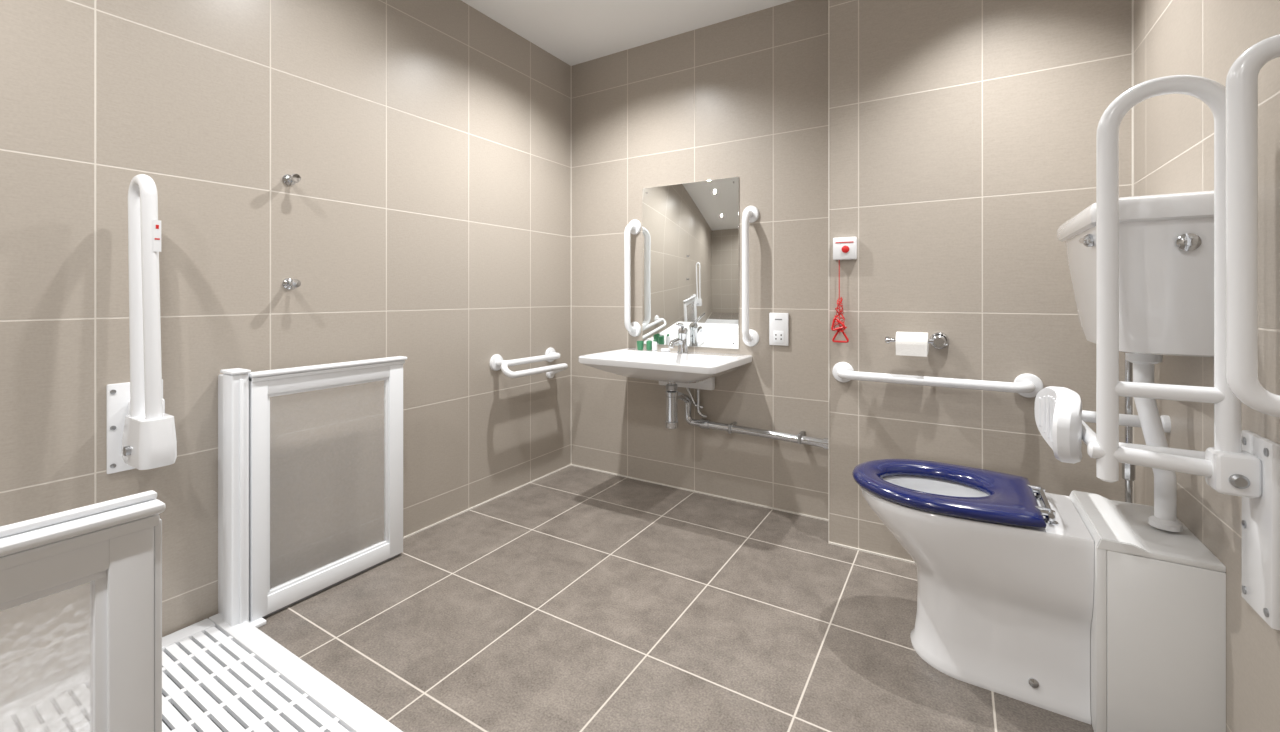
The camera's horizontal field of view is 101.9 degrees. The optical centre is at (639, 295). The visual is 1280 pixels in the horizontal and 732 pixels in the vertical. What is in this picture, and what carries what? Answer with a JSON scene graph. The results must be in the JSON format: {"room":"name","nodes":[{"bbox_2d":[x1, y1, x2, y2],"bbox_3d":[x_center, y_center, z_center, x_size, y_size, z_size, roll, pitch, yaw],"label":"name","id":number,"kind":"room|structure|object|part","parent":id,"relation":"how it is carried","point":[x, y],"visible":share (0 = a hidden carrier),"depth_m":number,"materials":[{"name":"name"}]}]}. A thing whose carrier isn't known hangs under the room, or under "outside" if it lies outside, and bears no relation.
{"room":"accessible bathroom","nodes":[
{"label":"accessible bathroom","id":0,"kind":"room"},
{"bbox_2d":[0,0,570,700],"bbox_3d":[-1.401,-0.176,1.472,0.120,2.306,3.653,0,0,31],"label":"wall","id":1,"kind":"structure","parent":0,"point":[427,220],"depth_m":1.69,"materials":[{"name":"tile"}]},
{"bbox_2d":[106,174,176,473],"bbox_3d":[-1.288,0.076,1.358,0.192,0.781,0.113,0,0,31],"label":"support rail","id":2,"kind":"object","parent":1,"relation":"attached to","point":[140,435],"visible":1,"depth_m":1.32,"materials":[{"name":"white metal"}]},
{"bbox_3d":[-1.366,0.349,1.406,0.008,0.235,0.113,0,0,31],"label":"wall plate","id":3,"kind":"part","parent":2,"relation":"part of","materials":[{"name":"white metal"}]},
{"bbox_2d":[218,374,222,614],"bbox_3d":[-1.242,0.607,1.563,0.058,0.740,0.030,0,0,31],"label":"trim","id":4,"kind":"structure","parent":1,"relation":"attached to","point":[220,377],"depth_m":1.55,"materials":[{"name":"white plastic"}]},
{"bbox_2d":[282,174,300,184],"bbox_3d":[-1.149,-0.386,1.716,0.057,0.039,0.036,0,0,31],"label":"robe hook","id":5,"kind":"object","parent":1,"relation":"attached to","point":[288,179],"visible":1,"depth_m":1.71,"materials":[{"name":"silver metal"}]},
{"bbox_2d":[282,278,300,289],"bbox_3d":[-1.149,-0.040,1.716,0.057,0.039,0.036,0,0,31],"label":"robe hook","id":6,"kind":"object","parent":1,"relation":"attached to","point":[288,283],"visible":1,"depth_m":1.71,"materials":[{"name":"silver metal"}]},
{"bbox_2d":[403,464,570,538],"bbox_3d":[-1.347,0.974,1.439,0.006,0.006,3.653,0,0,31],"label":"trim","id":7,"kind":"structure","parent":1,"relation":"attached to","point":[441,521],"depth_m":2.42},
{"bbox_2d":[490,347,567,378],"bbox_3d":[-0.541,0.367,2.638,0.146,0.170,0.480,0,0,31],"label":"grab rail","id":8,"kind":"object","parent":1,"relation":"attached to","point":[497,362],"visible":1,"depth_m":2.55,"materials":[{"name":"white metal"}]},
{"bbox_3d":[-0.665,0.322,2.491,0.075,0.031,0.031,0,0,31],"label":"stem","id":9,"kind":"part","parent":8,"relation":"part of","materials":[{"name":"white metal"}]},
{"bbox_2d":[571,66,571,463],"bbox_3d":[-0.398,-0.179,2.997,0.004,2.300,0.004,0,0,31],"label":"trim","id":10,"kind":"structure","parent":1,"relation":"attached to","point":[571,66],"depth_m":3.00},
{"bbox_2d":[220,363,389,627],"bbox_3d":[-1.066,0.597,1.715,0.100,0.760,0.499,0,0,31],"label":"door","id":11,"kind":"structure","parent":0,"point":[284,386],"depth_m":1.69,"materials":[{"name":"white plastic"}]},
{"bbox_2d":[389,360,402,557],"bbox_3d":[-0.919,0.603,1.940,0.030,0.724,0.055,0,0,31],"label":"stile","id":12,"kind":"object","parent":11,"relation":"attached to","point":[396,371],"visible":0.67,"depth_m":1.93,"materials":[{"name":"white plastic"}]},
{"bbox_2d":[384,379,388,540],"bbox_3d":[-0.933,0.604,1.916,0.017,0.626,0.017,0,0,31],"label":"bead","id":13,"kind":"object","parent":12,"relation":"attached to","point":[386,384],"visible":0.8,"depth_m":1.91},
{"bbox_2d":[461,0,793,65],"bbox_3d":[-0.341,-1.379,0.825,2.604,0.100,3.893,0,0,31],"label":"ceiling","id":14,"kind":"structure","parent":0,"point":[574,32],"depth_m":2.49,"materials":[{"name":"paint"}]},
{"bbox_2d":[661,348,669,351],"bbox_3d":[0.128,0.270,2.605,0.046,0.014,0.032,0,0,31],"label":"soap bar","id":15,"kind":"object","parent":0,"point":[662,349],"depth_m":2.59,"materials":[{"name":"white"}]},
{"bbox_2d":[258,466,1093,731],"bbox_3d":[-0.341,1.027,0.825,2.604,0.100,3.893,0,0,31],"label":"floor","id":16,"kind":"structure","parent":0,"point":[572,598],"depth_m":1.52,"materials":[{"name":"tile"}]},
{"bbox_2d":[2,613,402,731],"bbox_3d":[-1.111,0.964,0.766,1.090,0.026,1.250,0,0,31],"label":"shower tray","id":17,"kind":"object","parent":16,"relation":"on","point":[218,676],"visible":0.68,"depth_m":1.25,"materials":[{"name":"white plastic"}]},
{"bbox_2d":[223,373,248,625],"bbox_3d":[-1.189,0.602,1.527,0.064,0.750,0.044,0,0,31],"label":"post","id":18,"kind":"object","parent":17,"relation":"on","point":[230,382],"visible":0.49,"depth_m":1.50,"materials":[{"name":"white plastic"}]},
{"bbox_2d":[239,379,243,623],"bbox_3d":[-1.159,0.600,1.510,0.006,0.715,0.010,0,0,31],"label":"rib","id":19,"kind":"object","parent":18,"relation":"attached to","point":[241,381],"visible":1,"depth_m":1.51,"materials":[{"name":"white plastic"}]},
{"bbox_2d":[249,376,267,621],"bbox_3d":[-1.150,0.603,1.561,0.030,0.724,0.042,0,0,31],"label":"stile","id":20,"kind":"object","parent":17,"relation":"attached to","point":[258,391],"visible":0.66,"depth_m":1.55,"materials":[{"name":"white plastic"}]},
{"bbox_2d":[268,397,269,591],"bbox_3d":[-1.139,0.604,1.579,0.017,0.626,0.017,0,0,31],"label":"bead","id":21,"kind":"object","parent":17,"relation":"attached to","point":[268,397],"visible":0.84,"depth_m":1.58},
{"bbox_2d":[248,356,406,377],"bbox_3d":[-1.030,0.235,1.756,0.048,0.012,0.509,0,0,31],"label":"cap rail","id":22,"kind":"object","parent":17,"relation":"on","point":[397,358],"visible":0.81,"depth_m":1.71,"materials":[{"name":"white plastic"}]},
{"bbox_2d":[249,360,404,381],"bbox_3d":[-1.030,0.248,1.755,0.036,0.013,0.499,0,0,31],"label":"groove","id":23,"kind":"object","parent":22,"relation":"attached to","point":[289,375],"depth_m":1.71,"materials":[{"name":"white plastic"}]},
{"bbox_2d":[262,543,400,618],"bbox_3d":[-1.027,0.942,1.762,0.028,0.066,0.462,0,0,31],"label":"rail","id":24,"kind":"object","parent":16,"relation":"on","point":[279,599],"depth_m":1.72,"materials":[{"name":"white plastic"}]},
{"bbox_2d":[270,380,385,589],"bbox_3d":[-1.036,0.604,1.748,0.006,0.614,0.400,0,0,31],"label":"glass","id":25,"kind":"object","parent":24,"relation":"attached to","point":[288,423],"visible":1,"depth_m":1.72,"materials":[{"name":"white"}]},
{"bbox_2d":[268,541,388,594],"bbox_3d":[-1.036,0.908,1.748,0.018,0.017,0.412,0,0,31],"label":"bead","id":26,"kind":"object","parent":24,"relation":"on","point":[379,544],"visible":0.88,"depth_m":1.73},
{"bbox_3d":[-1.027,0.970,1.762,0.012,0.010,0.462,0,0,31],"label":"seal strip","id":27,"kind":"part","parent":24,"relation":"part of","materials":[{"name":"white plastic"}]},
{"bbox_2d":[852,459,1093,724],"bbox_3d":[0.866,0.744,1.424,0.528,0.467,0.380,0,0,31],"label":"toilet","id":28,"kind":"object","parent":16,"relation":"on","point":[1004,564],"visible":1,"depth_m":1.28,"materials":[{"name":"white ceramic"}]},
{"bbox_3d":[0.830,0.525,1.447,0.443,0.030,0.380,0,0,31],"label":"seat","id":29,"kind":"part","parent":28,"relation":"part of","materials":[{"name":"blue plastic"}]},
{"bbox_3d":[1.058,0.522,1.407,0.050,0.020,0.020,0,0,31],"label":"hinge arm","id":30,"kind":"part","parent":28,"relation":"part of","materials":[{"name":"silver metal"}]},
{"bbox_3d":[1.077,0.532,1.395,0.032,0.030,0.032,0,0,31],"label":"hinge post","id":31,"kind":"part","parent":28,"relation":"part of","materials":[{"name":"silver metal"}]},
{"bbox_3d":[0.969,0.522,1.262,0.050,0.020,0.020,0,0,31],"label":"hinge arm","id":32,"kind":"part","parent":28,"relation":"part of","materials":[{"name":"silver metal"}]},
{"bbox_3d":[1.032,0.522,1.323,0.012,0.012,0.220,0,0,31],"label":"hinge rod","id":33,"kind":"part","parent":28,"relation":"part of","materials":[{"name":"silver metal"}]},
{"bbox_3d":[0.988,0.532,1.250,0.032,0.030,0.032,0,0,31],"label":"hinge post","id":34,"kind":"part","parent":28,"relation":"part of","materials":[{"name":"silver metal"}]},
{"bbox_2d":[1122,360,1135,502],"bbox_3d":[1.323,0.497,1.405,0.026,0.960,0.026,0,0,-36],"label":"pipe","id":35,"kind":"object","parent":16,"relation":"on","point":[1128,470],"visible":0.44,"depth_m":1.40,"materials":[{"name":"silver metal"}]},
{"bbox_2d":[1069,490,1225,731],"bbox_3d":[1.176,0.754,1.234,0.199,0.445,0.334,0,0,31],"label":"toilet pipe boxing","id":36,"kind":"object","parent":16,"relation":"on","point":[1158,629],"visible":0.72,"depth_m":1.10,"materials":[{"name":"white plastic"}]},
{"bbox_3d":[1.099,0.764,1.281,0.018,0.425,0.332,0,0,31],"label":"panel","id":37,"kind":"part","parent":36,"relation":"part of","materials":[{"name":"white plastic"}]},
{"bbox_2d":[1125,353,1182,531],"bbox_3d":[1.209,0.330,1.224,0.064,0.415,0.102,0,0,-8],"label":"pipe","id":38,"kind":"object","parent":36,"relation":"on","point":[1164,517],"visible":0.62,"depth_m":1.21,"materials":[{"name":"white plastic"}]},
{"bbox_3d":[1.103,0.766,1.095,0.180,0.421,0.018,0,0,31],"label":"panel","id":39,"kind":"part","parent":36,"relation":"part of","materials":[{"name":"white plastic"}]},
{"bbox_3d":[1.181,0.548,1.231,0.189,0.013,0.332,0,0,31],"label":"panel","id":40,"kind":"part","parent":36,"relation":"part of","materials":[{"name":"white plastic"}]},
{"bbox_3d":[-0.730,0.937,0.279,0.028,0.056,0.647,0,0,31],"label":"rail","id":41,"kind":"object","parent":16,"relation":"on","visible":0},
{"bbox_2d":[0,581,92,731],"bbox_3d":[-0.730,0.597,0.279,0.006,0.628,0.635,0,0,31],"label":"glass","id":42,"kind":"object","parent":41,"relation":"attached to","point":[42,687],"visible":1,"depth_m":0.51,"materials":[{"name":"white"}]},
{"bbox_2d":[572,0,827,518],"bbox_3d":[0.642,-0.176,2.435,2.604,2.306,0.120,0,0,31],"label":"wall","id":43,"kind":"structure","parent":0,"point":[745,97],"depth_m":2.51,"materials":[{"name":"tile"}]},
{"bbox_2d":[624,219,640,336],"bbox_3d":[-0.051,-0.096,2.734,0.080,0.625,0.091,0,0,31],"label":"grab rail","id":44,"kind":"object","parent":43,"relation":"attached to","point":[634,226],"visible":1,"depth_m":2.70,"materials":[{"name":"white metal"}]},
{"bbox_2d":[579,348,751,389],"bbox_3d":[0.115,0.367,2.415,0.685,0.180,0.462,0,0,31],"label":"basin","id":45,"kind":"object","parent":43,"relation":"attached to","point":[693,370],"visible":1,"depth_m":2.34,"materials":[{"name":"white ceramic"}]},
{"bbox_2d":[637,341,643,349],"bbox_3d":[0.002,0.255,2.676,0.038,0.045,0.038,0,0,31],"label":"cup","id":46,"kind":"object","parent":45,"relation":"on","point":[640,344],"visible":1,"depth_m":2.66,"materials":[{"name":"green plastic"}]},
{"bbox_2d":[646,338,651,349],"bbox_3d":[0.048,0.247,2.666,0.030,0.060,0.030,0,0,31],"label":"soap bottle","id":47,"kind":"object","parent":45,"relation":"on","point":[649,342],"visible":0.98,"depth_m":2.65,"materials":[{"name":"green plastic"}]},
{"bbox_2d":[652,340,656,350],"bbox_3d":[0.074,0.249,2.638,0.026,0.055,0.026,0,0,31],"label":"soap bottle","id":48,"kind":"object","parent":45,"relation":"on","point":[654,344],"visible":1,"depth_m":2.63,"materials":[{"name":"white plastic"}]},
{"bbox_2d":[668,323,687,352],"bbox_3d":[0.190,0.201,2.504,0.054,0.152,0.173,0,0,25],"label":"mixer tap","id":49,"kind":"object","parent":45,"relation":"on","point":[681,340],"visible":1,"depth_m":2.53,"materials":[{"name":"silver metal"}]},
{"bbox_3d":[0.176,0.225,2.492,0.025,0.045,0.140,0,0,31],"label":"spout","id":50,"kind":"part","parent":49,"relation":"part of","materials":[{"name":"silver metal"}]},
{"bbox_2d":[665,382,827,449],"bbox_3d":[0.468,0.513,2.322,0.758,0.280,0.254,0,0,31],"label":"pipe","id":51,"kind":"object","parent":45,"relation":"attached to","point":[672,395],"visible":0.98,"depth_m":2.38,"materials":[{"name":"silver metal"}]},
{"bbox_2d":[642,176,738,348],"bbox_3d":[0.241,-0.158,2.604,0.534,0.820,0.009,0,0,31],"label":"mirror","id":52,"kind":"object","parent":43,"relation":"attached to","point":[690,231],"visible":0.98,"depth_m":2.59,"materials":[{"name":"silver glass"}]},
{"bbox_2d":[571,464,827,520],"bbox_3d":[0.230,0.974,2.613,1.465,0.006,0.006,0,0,31],"label":"trim","id":53,"kind":"structure","parent":43,"relation":"attached to","point":[571,464],"depth_m":2.55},
{"bbox_2d":[742,206,758,346],"bbox_3d":[0.498,-0.093,2.399,0.080,0.660,0.091,0,0,31],"label":"grab rail","id":54,"kind":"object","parent":43,"relation":"attached to","point":[750,214],"visible":1,"depth_m":2.36,"materials":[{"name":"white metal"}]},
{"bbox_2d":[769,313,788,345],"bbox_3d":[0.632,0.151,2.362,0.088,0.148,0.014,0,0,31],"label":"socket","id":55,"kind":"object","parent":43,"relation":"attached to","point":[778,322],"visible":1,"depth_m":2.36,"materials":[{"name":"white plastic"}]},
{"bbox_2d":[833,237,856,259],"bbox_3d":[0.794,-0.184,2.012,0.086,0.086,0.022,0,0,31],"label":"switch plate","id":56,"kind":"object","parent":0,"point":[844,248],"depth_m":2.00,"materials":[{"name":"white plastic"}]},
{"bbox_2d":[829,0,1131,560],"bbox_3d":[1.183,-0.176,1.911,0.893,2.306,0.211,0,0,31],"label":"wall boxing","id":57,"kind":"structure","parent":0,"point":[962,133],"depth_m":1.82,"materials":[{"name":"tile"}]},
{"bbox_2d":[828,0,828,542],"bbox_3d":[0.748,-0.176,2.054,0.004,2.306,0.004,0,0,31],"label":"trim","id":58,"kind":"structure","parent":57,"relation":"attached to","point":[828,0],"depth_m":2.05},
{"bbox_2d":[831,237,856,342],"bbox_3d":[0.788,-0.023,2.006,0.091,0.408,0.038,0,0,31],"label":"pull cord","id":59,"kind":"object","parent":57,"relation":"attached to","point":[844,248],"visible":1,"depth_m":2.00,"materials":[{"name":"red plastic"}]},
{"bbox_3d":[0.776,0.002,2.017,0.003,0.290,0.012,0,0,5],"label":"cord","id":60,"kind":"part","parent":59,"relation":"part of","materials":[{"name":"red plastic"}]},
{"bbox_3d":[0.775,0.071,2.009,0.049,0.136,0.028,0,0,31],"label":"tangled cord","id":61,"kind":"part","parent":59,"relation":"part of","materials":[{"name":"red plastic"}]},
{"bbox_2d":[829,542,914,563],"bbox_3d":[1.127,0.974,1.818,0.893,0.006,0.006,0,0,31],"label":"trim","id":62,"kind":"structure","parent":57,"relation":"attached to","point":[837,544],"depth_m":1.97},
{"bbox_2d":[885,332,948,356],"bbox_3d":[0.984,0.169,1.848,0.199,0.080,0.104,0,0,31],"label":"toilet roll holder","id":63,"kind":"object","parent":57,"relation":"attached to","point":[907,343],"visible":1,"depth_m":1.81,"materials":[{"name":"white paper"}]},
{"bbox_3d":[0.984,0.159,1.861,0.167,0.015,0.062,0,0,31],"label":"arm","id":64,"kind":"part","parent":63,"relation":"part of","materials":[{"name":"silver metal"}]},
{"bbox_2d":[832,362,1043,397],"bbox_3d":[1.017,0.297,1.835,0.660,0.080,0.091,0,0,31],"label":"grab rail","id":65,"kind":"object","parent":57,"relation":"attached to","point":[1027,385],"visible":0.99,"depth_m":1.77,"materials":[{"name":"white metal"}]},
{"bbox_2d":[1132,0,1133,502],"bbox_3d":[1.507,-0.179,1.587,0.004,2.300,0.004,0,0,31],"label":"trim","id":66,"kind":"structure","parent":57,"relation":"attached to","point":[1132,0],"depth_m":1.58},
{"bbox_2d":[1134,0,1279,731],"bbox_3d":[0.719,-0.176,0.178,0.120,2.306,3.653,0,0,31],"label":"wall","id":67,"kind":"structure","parent":0,"point":[1174,133],"depth_m":1.09,"materials":[{"name":"tile"}]},
{"bbox_2d":[1034,386,1204,463],"bbox_3d":[1.135,0.315,1.239,0.276,0.164,0.417,0,0,31],"label":"toilet backrest","id":68,"kind":"object","parent":67,"relation":"attached to","point":[1060,418],"visible":0.71,"depth_m":1.19,"materials":[{"name":"white plastic"}]},
{"bbox_2d":[1057,191,1213,356],"bbox_3d":[1.178,-0.044,1.261,0.222,0.338,0.490,0,0,31],"label":"toilet cistern","id":69,"kind":"object","parent":67,"relation":"attached to","point":[1166,241],"visible":0.84,"depth_m":1.07,"materials":[{"name":"white ceramic"}]},
{"bbox_3d":[1.002,-0.124,1.170,0.019,0.020,0.086,0,0,38],"label":"lever","id":70,"kind":"part","parent":69,"relation":"part of","materials":[{"name":"silver metal"}]},
{"bbox_3d":[1.182,-0.184,1.258,0.213,0.058,0.490,0,0,31],"label":"lid","id":71,"kind":"part","parent":69,"relation":"part of","materials":[{"name":"white ceramic"}]},
{"bbox_2d":[1087,75,1279,629],"bbox_3d":[0.992,0.073,0.970,0.239,0.968,0.110,0,0,31],"label":"support rail","id":72,"kind":"object","parent":67,"relation":"attached to","point":[1245,464],"visible":0.94,"depth_m":0.94,"materials":[{"name":"white metal"}]},
{"bbox_3d":[1.089,0.402,0.911,0.012,0.310,0.110,0,0,31],"label":"wall plate","id":73,"kind":"part","parent":72,"relation":"part of","materials":[{"name":"white metal"}]},
{"bbox_2d":[1226,34,1279,416],"bbox_3d":[0.960,-0.105,0.785,0.101,0.625,0.080,0,0,31],"label":"grab rail","id":74,"kind":"object","parent":67,"relation":"attached to","point":[1242,76],"visible":1,"depth_m":0.79,"materials":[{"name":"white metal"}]},
{"bbox_3d":[-0.905,0.602,-0.009,0.030,0.726,0.042,0,0,31],"label":"stile","id":75,"kind":"object","parent":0,"visible":0},
{"bbox_2d":[0,540,108,610],"bbox_3d":[-0.730,0.267,0.279,0.028,0.055,0.647,0,0,31],"label":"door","id":76,"kind":"structure","parent":75,"relation":"attached to","point":[27,582],"depth_m":0.51,"materials":[{"name":"white plastic"}]},
{"bbox_2d":[0,498,165,556],"bbox_3d":[-0.729,0.233,0.277,0.048,0.012,0.721,0,0,31],"label":"cap rail","id":77,"kind":"object","parent":76,"relation":"on","point":[15,543],"visible":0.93,"depth_m":0.52,"materials":[{"name":"white plastic"}]},
{"bbox_2d":[0,490,156,537],"bbox_3d":[-0.732,0.223,0.280,0.015,0.008,0.715,0,0,31],"label":"ridge","id":78,"kind":"object","parent":77,"relation":"attached to","point":[15,528],"depth_m":0.53,"materials":[{"name":"white plastic"}]},
{"bbox_2d":[0,514,159,570],"bbox_3d":[-0.729,0.246,0.277,0.036,0.013,0.713,0,0,31],"label":"groove","id":79,"kind":"object","parent":77,"relation":"attached to","point":[33,554],"depth_m":0.52,"materials":[{"name":"white plastic"}]},
{"bbox_2d":[90,576,106,731],"bbox_3d":[-0.566,0.597,0.547,0.017,0.640,0.017,0,0,31],"label":"bead","id":80,"kind":"object","parent":76,"relation":"attached to","point":[98,708],"visible":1,"depth_m":0.54},
{"bbox_2d":[107,519,161,731],"bbox_3d":[-0.554,0.608,0.567,0.030,0.738,0.044,0,0,31],"label":"stile","id":81,"kind":"object","parent":76,"relation":"attached to","point":[130,573],"depth_m":0.56,"materials":[{"name":"white plastic"}]},
{"bbox_3d":[-0.543,0.613,0.582,0.020,0.728,0.007,0,0,31],"label":"fold edge","id":82,"kind":"part","parent":81,"relation":"part of","materials":[{"name":"white plastic"}]}
]}

